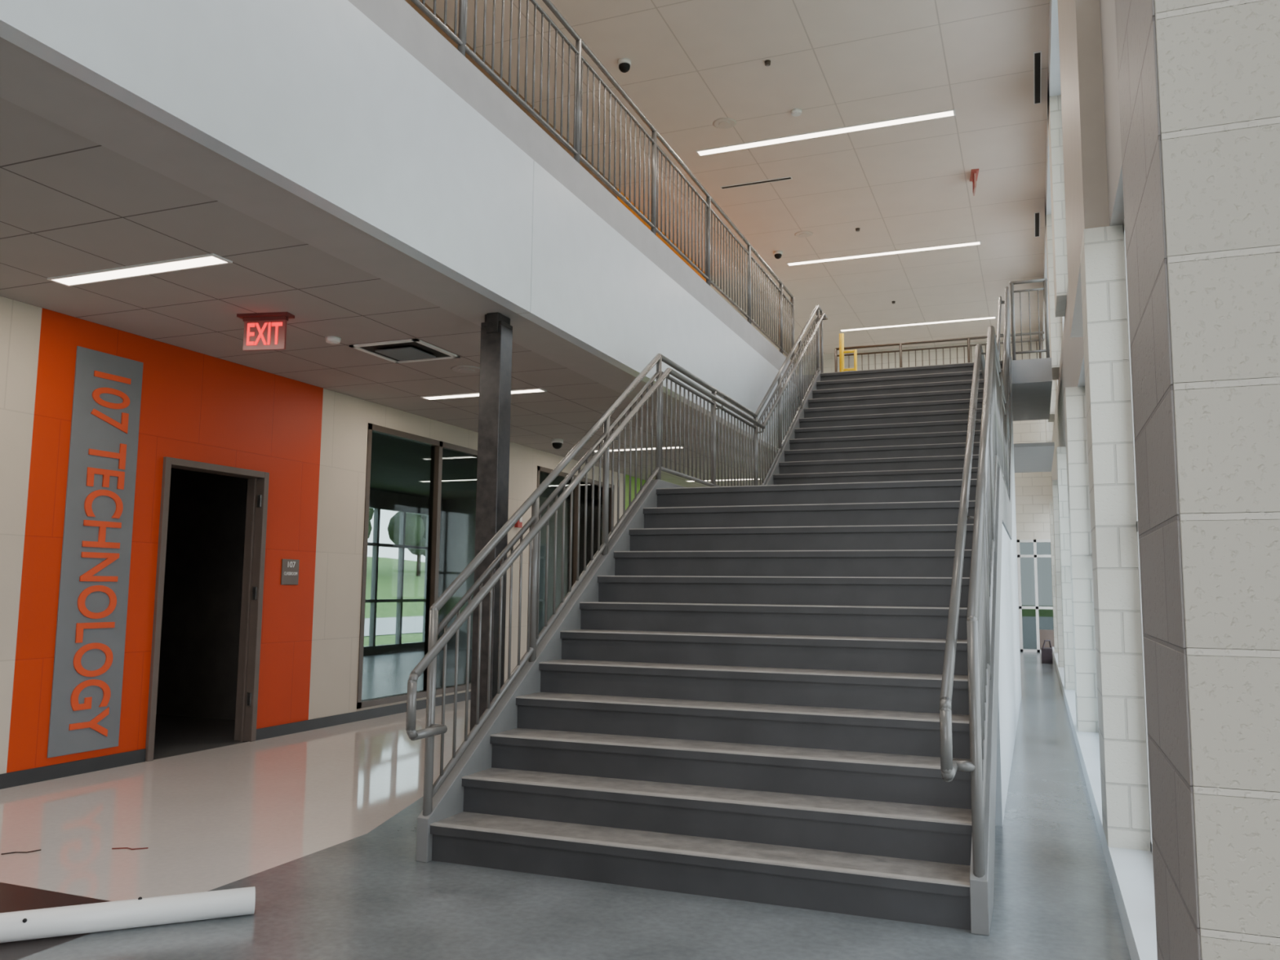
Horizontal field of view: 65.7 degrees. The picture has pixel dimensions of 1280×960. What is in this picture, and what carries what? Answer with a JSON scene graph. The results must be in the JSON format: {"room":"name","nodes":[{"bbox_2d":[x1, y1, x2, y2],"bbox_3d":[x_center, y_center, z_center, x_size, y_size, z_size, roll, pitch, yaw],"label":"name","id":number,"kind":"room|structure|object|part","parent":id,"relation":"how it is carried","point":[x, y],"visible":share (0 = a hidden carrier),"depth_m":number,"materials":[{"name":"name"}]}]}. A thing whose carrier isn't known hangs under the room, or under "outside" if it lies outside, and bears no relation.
{"room":"school corridor","nodes":[
{"label":"school corridor","id":0,"kind":"room"},
{"bbox_2d":[0,296,645,773],"bbox_3d":[-2.202,0.972,11.599,0.150,3.200,28.000,-2,-7,22],"label":"wall","id":1,"kind":"structure","parent":0,"point":[311,441],"depth_m":8.04,"materials":[{"name":"orange paint"}]},
{"bbox_2d":[46,346,143,758],"bbox_3d":[-3.895,0.496,7.132,0.021,2.852,0.560,-2,-7,22],"label":"name sign","id":2,"kind":"object","parent":1,"relation":"attached to","point":[85,713],"visible":1,"depth_m":7.11,"materials":[{"name":"grey metal"}]},
{"bbox_2d":[145,456,269,761],"bbox_3d":[-3.567,1.028,8.121,0.190,2.310,1.120,-2,-7,22],"label":"frame","id":3,"kind":"object","parent":1,"relation":"attached to","point":[251,606],"visible":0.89,"depth_m":8.51,"materials":[{"name":"paint"}]},
{"bbox_2d":[0,691,471,789],"bbox_3d":[-2.142,2.513,11.401,0.012,0.095,28.000,-2,-7,22],"label":"baseboard","id":4,"kind":"structure","parent":1,"relation":"attached to","point":[9,780],"depth_m":7.39,"materials":[{"name":"rubber"}]},
{"bbox_2d":[280,559,299,585],"bbox_3d":[-3.161,0.832,8.966,0.014,0.230,0.220,-2,-7,22],"label":"plaque","id":5,"kind":"object","parent":1,"relation":"attached to","point":[290,567],"visible":1,"depth_m":8.96,"materials":[{"name":"paint"}]},
{"bbox_2d":[356,422,477,708],"bbox_3d":[-2.333,0.979,11.185,0.110,2.855,2.660,-2,-7,22],"label":"window","id":6,"kind":"structure","parent":1,"relation":"in","point":[437,446],"depth_m":11.10,"materials":[{"name":"black metal"}]},
{"bbox_2d":[515,516,522,528],"bbox_3d":[-1.575,0.529,12.925,0.065,0.180,0.120,-2,-7,22],"label":"fire alarm strobe","id":7,"kind":"object","parent":1,"relation":"attached to","point":[519,523],"visible":0.53,"depth_m":12.90,"materials":[{"name":"red plastic"}]},
{"bbox_2d":[537,466,614,598],"bbox_3d":[-0.965,1.365,14.607,0.110,2.855,2.650,-2,-7,22],"label":"window","id":8,"kind":"structure","parent":1,"relation":"in","point":[562,475],"depth_m":14.86,"materials":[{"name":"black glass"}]},
{"bbox_2d":[155,467,561,719],"bbox_3d":[-4.749,1.115,13.143,5.730,3.200,16.300,-2,-7,22],"label":"wall","id":9,"kind":"structure","parent":0,"point":[200,633],"depth_m":10.16,"materials":[{"name":"black paint"}]},
{"bbox_2d":[363,504,429,649],"bbox_3d":[-5.160,1.910,19.552,0.100,2.800,3.500,-2,-7,22],"label":"window","id":10,"kind":"structure","parent":9,"relation":"in","point":[375,544],"depth_m":20.09,"materials":[{"name":"black metal"}]},
{"bbox_2d":[0,36,776,487],"bbox_3d":[-0.699,-0.686,11.185,3.050,0.062,28.000,-2,-7,22],"label":"ceiling","id":11,"kind":"structure","parent":0,"point":[90,181],"depth_m":6.08,"materials":[{"name":"tile"}]},
{"bbox_2d":[46,253,232,286],"bbox_3d":[-3.017,-1.265,5.951,1.330,0.030,0.150,-2,-7,22],"label":"recessed light","id":12,"kind":"object","parent":11,"relation":"in","point":[208,260],"visible":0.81,"depth_m":5.92,"materials":[{"name":"white plastic"}]},
{"bbox_2d":[236,311,294,351],"bbox_3d":[-2.608,-1.027,6.897,0.380,0.250,0.100,-1,-6,10],"label":"exit sign","id":13,"kind":"object","parent":11,"relation":"hanging from","point":[262,331],"visible":1,"depth_m":6.88,"materials":[{"name":"red plastic"}]},
{"bbox_2d":[324,336,341,344],"bbox_3d":[-2.333,-1.059,7.538,0.120,0.043,0.120,-2,-7,22],"label":"smoke detector","id":14,"kind":"object","parent":11,"relation":"attached to","point":[330,340],"visible":1,"depth_m":7.50,"materials":[{"name":"white plastic"}]},
{"bbox_2d":[349,338,460,363],"bbox_3d":[-1.874,-1.018,7.935,0.620,0.030,0.620,-2,-7,22],"label":"ceiling vent","id":15,"kind":"object","parent":11,"relation":"in","point":[411,350],"visible":1,"depth_m":7.86,"materials":[{"name":"white metal"}]},
{"bbox_2d":[420,391,479,399],"bbox_3d":[-1.837,-0.839,9.759,0.689,0.030,0.192,-2,-7,22],"label":"recessed light","id":16,"kind":"object","parent":11,"relation":"in","point":[477,394],"depth_m":9.77,"materials":[{"name":"white plastic"}]},
{"bbox_2d":[450,365,479,373],"bbox_3d":[-1.498,-0.950,8.578,0.280,0.018,0.280,-2,-7,22],"label":"ceiling speaker","id":17,"kind":"object","parent":11,"relation":"attached to","point":[463,369],"visible":0.92,"depth_m":8.53,"materials":[{"name":"paint"}]},
{"bbox_2d":[511,387,546,394],"bbox_3d":[-1.089,-0.864,9.464,0.400,0.030,0.193,-2,-7,22],"label":"recessed light","id":18,"kind":"object","parent":11,"relation":"in","point":[535,389],"depth_m":9.46,"materials":[{"name":"white plastic"}]},
{"bbox_2d":[551,438,563,448],"bbox_3d":[-1.051,-0.457,12.600,0.148,0.130,0.150,-2,-7,22],"label":"security camera","id":19,"kind":"object","parent":11,"relation":"attached to","point":[557,443],"visible":1,"depth_m":12.55,"materials":[{"name":"white plastic"}]},
{"bbox_2d":[609,447,655,451],"bbox_3d":[-0.106,-0.428,13.374,0.698,0.030,0.213,-2,-7,22],"label":"recessed light","id":20,"kind":"object","parent":11,"relation":"in","point":[638,449],"depth_m":13.39,"materials":[{"name":"white plastic"}]},
{"bbox_2d":[662,445,683,448],"bbox_3d":[0.431,-0.446,13.161,0.305,0.030,0.203,-2,-7,22],"label":"recessed light","id":21,"kind":"object","parent":11,"relation":"in","point":[677,446],"depth_m":13.19,"materials":[{"name":"white plastic"}]},
{"bbox_2d":[685,478,761,481],"bbox_3d":[1.432,-0.010,17.079,1.330,0.030,0.150,-2,-7,22],"label":"recessed light","id":22,"kind":"object","parent":11,"relation":"in","point":[736,478],"visible":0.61,"depth_m":17.04,"materials":[{"name":"white plastic"}]},
{"bbox_2d":[369,432,560,500],"bbox_3d":[-4.663,-0.527,13.294,5.580,0.100,16.000,-2,-7,22],"label":"ceiling","id":23,"kind":"structure","parent":0,"point":[397,465],"depth_m":16.23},
{"bbox_2d":[417,478,476,482],"bbox_3d":[-3.318,-0.003,17.570,1.340,0.030,0.150,-2,-7,22],"label":"strip light","id":24,"kind":"object","parent":23,"relation":"in","point":[475,478],"depth_m":17.54,"materials":[{"name":"white plastic"}]},
{"bbox_2d":[0,648,1131,959],"bbox_3d":[-1.200,2.529,11.023,13.500,0.001,28.000,-2,-7,22],"label":"floor","id":25,"kind":"structure","parent":0,"point":[322,823],"depth_m":4.64,"materials":[{"name":"grey concrete"}]},
{"bbox_2d":[0,848,40,854],"bbox_3d":[-3.059,1.841,4.903,0.169,0.006,0.030,4,-7,-27],"label":"scrap","id":26,"kind":"object","parent":25,"relation":"on","point":[40,849],"visible":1,"depth_m":4.90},
{"bbox_2d":[0,886,255,942],"bbox_3d":[-2.577,1.650,3.600,2.200,0.112,0.105,3,-7,-24],"label":"pipe","id":27,"kind":"object","parent":25,"relation":"on","point":[17,926],"visible":1,"depth_m":3.82,"materials":[{"name":"plastic"}]},
{"bbox_2d":[111,847,148,849],"bbox_3d":[-2.570,1.855,4.991,0.176,0.006,0.031,1,-6,-2],"label":"scrap","id":28,"kind":"object","parent":25,"relation":"on","point":[117,847],"visible":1,"depth_m":5.00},
{"bbox_2d":[469,312,512,732],"bbox_3d":[-1.001,0.454,6.673,0.220,3.188,0.220,-2,-7,22],"label":"steel column","id":29,"kind":"structure","parent":25,"relation":"on","point":[496,331],"depth_m":6.66,"materials":[{"name":"grey metal"}]},
{"bbox_2d":[416,356,1021,935],"bbox_3d":[1.949,0.101,9.073,2.638,4.468,9.717,-2,-7,22],"label":"staircase","id":30,"kind":"structure","parent":25,"relation":"on","point":[738,699],"depth_m":5.47,"materials":[{"name":"concrete"}]},
{"bbox_2d":[405,304,827,816],"bbox_3d":[0.795,-0.341,9.570,0.130,5.430,10.245,-2,-7,22],"label":"guardrail","id":31,"kind":"object","parent":30,"relation":"attached to","point":[535,524],"visible":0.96,"depth_m":6.61,"materials":[{"name":"grey metal"}]},
{"bbox_2d":[939,286,1010,877],"bbox_3d":[3.102,-0.418,8.656,0.134,5.430,10.245,-2,-7,22],"label":"guardrail","id":32,"kind":"object","parent":30,"relation":"attached to","point":[994,438],"visible":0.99,"depth_m":4.79,"materials":[{"name":"grey metal"}]},
{"bbox_3d":[3.497,0.394,9.466,0.048,4.000,7.747,-2,-7,22],"label":"enclosure panel","id":33,"kind":"part","parent":30,"relation":"part of","materials":[{"name":"white paint"}]},
{"bbox_2d":[1040,639,1053,663],"bbox_3d":[7.690,3.239,18.751,0.190,0.435,0.414,-2,-7,22],"label":"tool bag","id":34,"kind":"object","parent":25,"relation":"on","point":[1046,652],"visible":1,"depth_m":18.57,"materials":[{"name":"fabric"}]},
{"bbox_2d":[404,0,791,361],"bbox_3d":[-1.445,-3.200,11.767,0.150,2.712,28.000,-2,-7,22],"label":"wall","id":35,"kind":"structure","parent":0,"point":[410,2],"depth_m":12.49,"materials":[{"name":"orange paint"}]},
{"bbox_2d":[425,0,1049,355],"bbox_3d":[1.751,-4.694,10.658,8.300,0.080,28.000,-2,-7,22],"label":"ceiling","id":36,"kind":"structure","parent":0,"point":[695,64],"depth_m":12.63,"materials":[{"name":"tile"}]},
{"bbox_2d":[617,57,631,72],"bbox_3d":[-0.172,-4.578,10.981,0.148,0.130,0.150,-2,-7,22],"label":"security camera","id":37,"kind":"object","parent":36,"relation":"attached to","point":[624,64],"visible":1,"depth_m":10.93,"materials":[{"name":"white plastic"}]},
{"bbox_2d":[712,117,736,128],"bbox_3d":[1.060,-4.460,12.424,0.300,0.018,0.300,-2,-7,22],"label":"ceiling speaker","id":38,"kind":"object","parent":36,"relation":"attached to","point":[723,122],"visible":1,"depth_m":12.39},
{"bbox_2d":[720,176,792,189],"bbox_3d":[1.663,-4.261,14.229,1.044,0.010,0.084,-2,-7,22],"label":"ceiling vent","id":39,"kind":"object","parent":36,"relation":"in","point":[788,177],"visible":1,"depth_m":14.22,"materials":[{"name":"black metal"}]},
{"bbox_2d":[764,59,770,66],"bbox_3d":[1.410,-4.601,10.957,0.070,0.048,0.070,-2,-7,22],"label":"sprinkler head","id":40,"kind":"object","parent":36,"relation":"attached to","point":[767,63],"visible":1,"depth_m":10.94},
{"bbox_2d":[773,250,782,258],"bbox_3d":[2.385,-3.882,17.135,0.148,0.130,0.150,-2,-7,22],"label":"security camera","id":41,"kind":"object","parent":36,"relation":"attached to","point":[778,254],"visible":1,"depth_m":17.08,"materials":[{"name":"white plastic"}]},
{"bbox_2d":[790,108,802,116],"bbox_3d":[1.905,-4.473,12.087,0.140,0.048,0.140,-2,-7,22],"label":"smoke detector","id":42,"kind":"object","parent":36,"relation":"attached to","point":[795,112],"visible":1,"depth_m":12.05,"materials":[{"name":"white plastic"}]},
{"bbox_2d":[794,231,813,237],"bbox_3d":[2.684,-4.025,16.273,0.300,0.018,0.300,-2,-7,22],"label":"ceiling speaker","id":43,"kind":"object","parent":36,"relation":"attached to","point":[802,233],"visible":1,"depth_m":16.24},
{"bbox_2d":[695,109,955,155],"bbox_3d":[2.303,-4.433,12.682,3.300,0.030,0.160,-2,-7,22],"label":"recessed light","id":44,"kind":"object","parent":36,"relation":"in","point":[950,113],"visible":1,"depth_m":12.63,"materials":[{"name":"white plastic"}]},
{"bbox_2d":[786,240,981,266],"bbox_3d":[4.173,-3.925,17.183,3.290,0.030,0.160,-2,-7,22],"label":"recessed light","id":45,"kind":"object","parent":36,"relation":"in","point":[978,242],"visible":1,"depth_m":17.14,"materials":[{"name":"white plastic"}]},
{"bbox_2d":[840,315,995,331],"bbox_3d":[6.033,-3.416,21.688,3.300,0.030,0.160,-2,-7,22],"label":"recessed light","id":46,"kind":"object","parent":36,"relation":"in","point":[993,317],"visible":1,"depth_m":21.63,"materials":[{"name":"white plastic"}]},
{"bbox_2d":[969,168,978,195],"bbox_3d":[4.676,-4.150,13.867,0.100,0.250,0.380,-1,-6,15],"label":"exit sign","id":47,"kind":"object","parent":36,"relation":"hanging from","point":[974,173],"visible":1,"depth_m":13.78,"materials":[{"name":"red plastic"}]},
{"bbox_2d":[1034,211,1039,237],"bbox_3d":[6.307,-4.050,15.748,0.084,0.010,1.124,-2,-7,22],"label":"ceiling vent","id":48,"kind":"object","parent":36,"relation":"in","point":[1037,215],"visible":1,"depth_m":15.72,"materials":[{"name":"black metal"}]},
{"bbox_2d":[1033,50,1041,104],"bbox_3d":[4.516,-4.555,11.269,0.084,0.010,1.224,-2,-7,22],"label":"ceiling vent","id":49,"kind":"object","parent":36,"relation":"in","point":[1037,55],"visible":1,"depth_m":11.24,"materials":[{"name":"black metal"}]},
{"bbox_2d":[794,337,1052,648],"bbox_3d":[6.857,0.357,23.288,8.420,7.130,0.150,-2,-7,22],"label":"wall","id":50,"kind":"structure","parent":0,"point":[1033,491],"depth_m":22.63,"materials":[{"name":"white paint"}]},
{"bbox_2d":[1016,539,1053,652],"bbox_3d":[8.884,2.586,22.188,0.780,2.500,0.120,-2,-7,22],"label":"window","id":51,"kind":"structure","parent":50,"relation":"in","point":[1033,556],"depth_m":22.19,"materials":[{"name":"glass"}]},
{"bbox_2d":[795,357,1052,421],"bbox_3d":[0.923,-1.774,10.659,6.580,0.318,28.000,-2,-7,22],"label":"floor","id":52,"kind":"structure","parent":0,"point":[1032,379],"depth_m":13.66,"materials":[{"name":"grey paint"}]},
{"bbox_2d":[0,0,796,452],"bbox_3d":[-1.089,-1.898,6.024,0.100,1.368,17.927,-2,-7,22],"label":"balcony fascia","id":53,"kind":"object","parent":52,"relation":"attached to","point":[362,111],"visible":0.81,"depth_m":5.48,"materials":[{"name":"white paint"}]},
{"bbox_2d":[410,0,794,359],"bbox_3d":[-0.960,-3.062,6.461,0.046,1.042,17.255,-2,-7,22],"label":"guardrail","id":54,"kind":"object","parent":53,"relation":"on","point":[460,40],"depth_m":8.65,"materials":[{"name":"grey metal"}]},
{"bbox_2d":[839,333,857,371],"bbox_3d":[3.524,-1.871,16.777,0.292,1.250,0.080,-2,-7,22],"label":"safety gate","id":55,"kind":"object","parent":52,"relation":"on","point":[842,352],"visible":0.59,"depth_m":16.80,"materials":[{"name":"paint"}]},
{"bbox_2d":[834,331,1044,372],"bbox_3d":[4.968,-1.804,16.625,3.394,1.112,0.048,-2,-7,22],"label":"guardrail","id":56,"kind":"object","parent":52,"relation":"on","point":[969,346],"visible":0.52,"depth_m":16.69,"materials":[{"name":"metal"}]},
{"bbox_2d":[1009,278,1049,359],"bbox_3d":[5.254,-2.155,13.368,0.484,1.112,0.048,-2,-7,22],"label":"guardrail","id":57,"kind":"object","parent":52,"relation":"on","point":[1046,350],"visible":1,"depth_m":13.37,"materials":[{"name":"grey metal"}]},
{"bbox_2d":[1013,441,1054,472],"bbox_3d":[4.403,-0.263,15.133,3.500,0.050,3.053,-2,-7,22],"label":"beam","id":58,"kind":"object","parent":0,"point":[1036,456],"depth_m":14.22,"materials":[{"name":"white paint"}]},
{"bbox_2d":[1042,0,1157,959],"bbox_3d":[5.306,-0.860,12.248,0.340,7.130,21.640,-2,-7,22],"label":"wall","id":59,"kind":"structure","parent":0,"point":[1084,268],"depth_m":5.05,"materials":[{"name":"white paint"}]},
{"bbox_2d":[1062,316,1064,329],"bbox_3d":[5.519,-2.865,12.844,0.060,2.250,2.800,-2,-7,22],"label":"window","id":60,"kind":"structure","parent":59,"relation":"in","point":[1063,317],"depth_m":14.04,"materials":[{"name":"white glass"}]},
{"bbox_2d":[1084,388,1098,728],"bbox_3d":[3.303,0.472,6.970,0.060,3.040,3.790,-2,-7,22],"label":"window","id":61,"kind":"structure","parent":59,"relation":"in","point":[1085,388],"depth_m":8.70,"materials":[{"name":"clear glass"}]},
{"bbox_2d":[1123,221,1152,854],"bbox_3d":[1.884,0.072,3.419,0.060,3.040,3.000,-2,-7,22],"label":"window","id":62,"kind":"structure","parent":59,"relation":"in","point":[1124,239],"depth_m":4.77,"materials":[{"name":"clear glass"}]},
{"bbox_2d":[1114,0,1279,959],"bbox_3d":[1.570,-2.032,1.817,1.294,7.130,0.632,-2,-7,22],"label":"wall","id":63,"kind":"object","parent":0,"point":[1199,80],"depth_m":1.55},
{"label":"outside","id":64,"kind":"structure","parent":0,"visible":0},
{"bbox_2d":[364,556,425,646],"bbox_3d":[3.640,2.825,36.126,140.000,5.060,150.000,-2,-7,22],"label":"ground","id":65,"kind":"structure","parent":64,"point":[413,585],"depth_m":53.74,"materials":[{"name":"green plant"}]},
{"bbox_2d":[368,507,373,537],"bbox_3d":[-23.937,2.001,81.155,8.333,11.233,8.183,-2,-7,22],"label":"tree","id":66,"kind":"object","parent":65,"relation":"on","point":[371,510],"visible":0.02,"depth_m":83.21,"materials":[{"name":"green plant"}]},
{"bbox_2d":[387,511,426,576],"bbox_3d":[-19.511,3.382,88.524,7.496,10.362,7.527,-2,-7,22],"label":"tree","id":67,"kind":"object","parent":65,"relation":"on","point":[415,524],"visible":0.11,"depth_m":85.79,"materials":[{"name":"green plant"}]}
]}

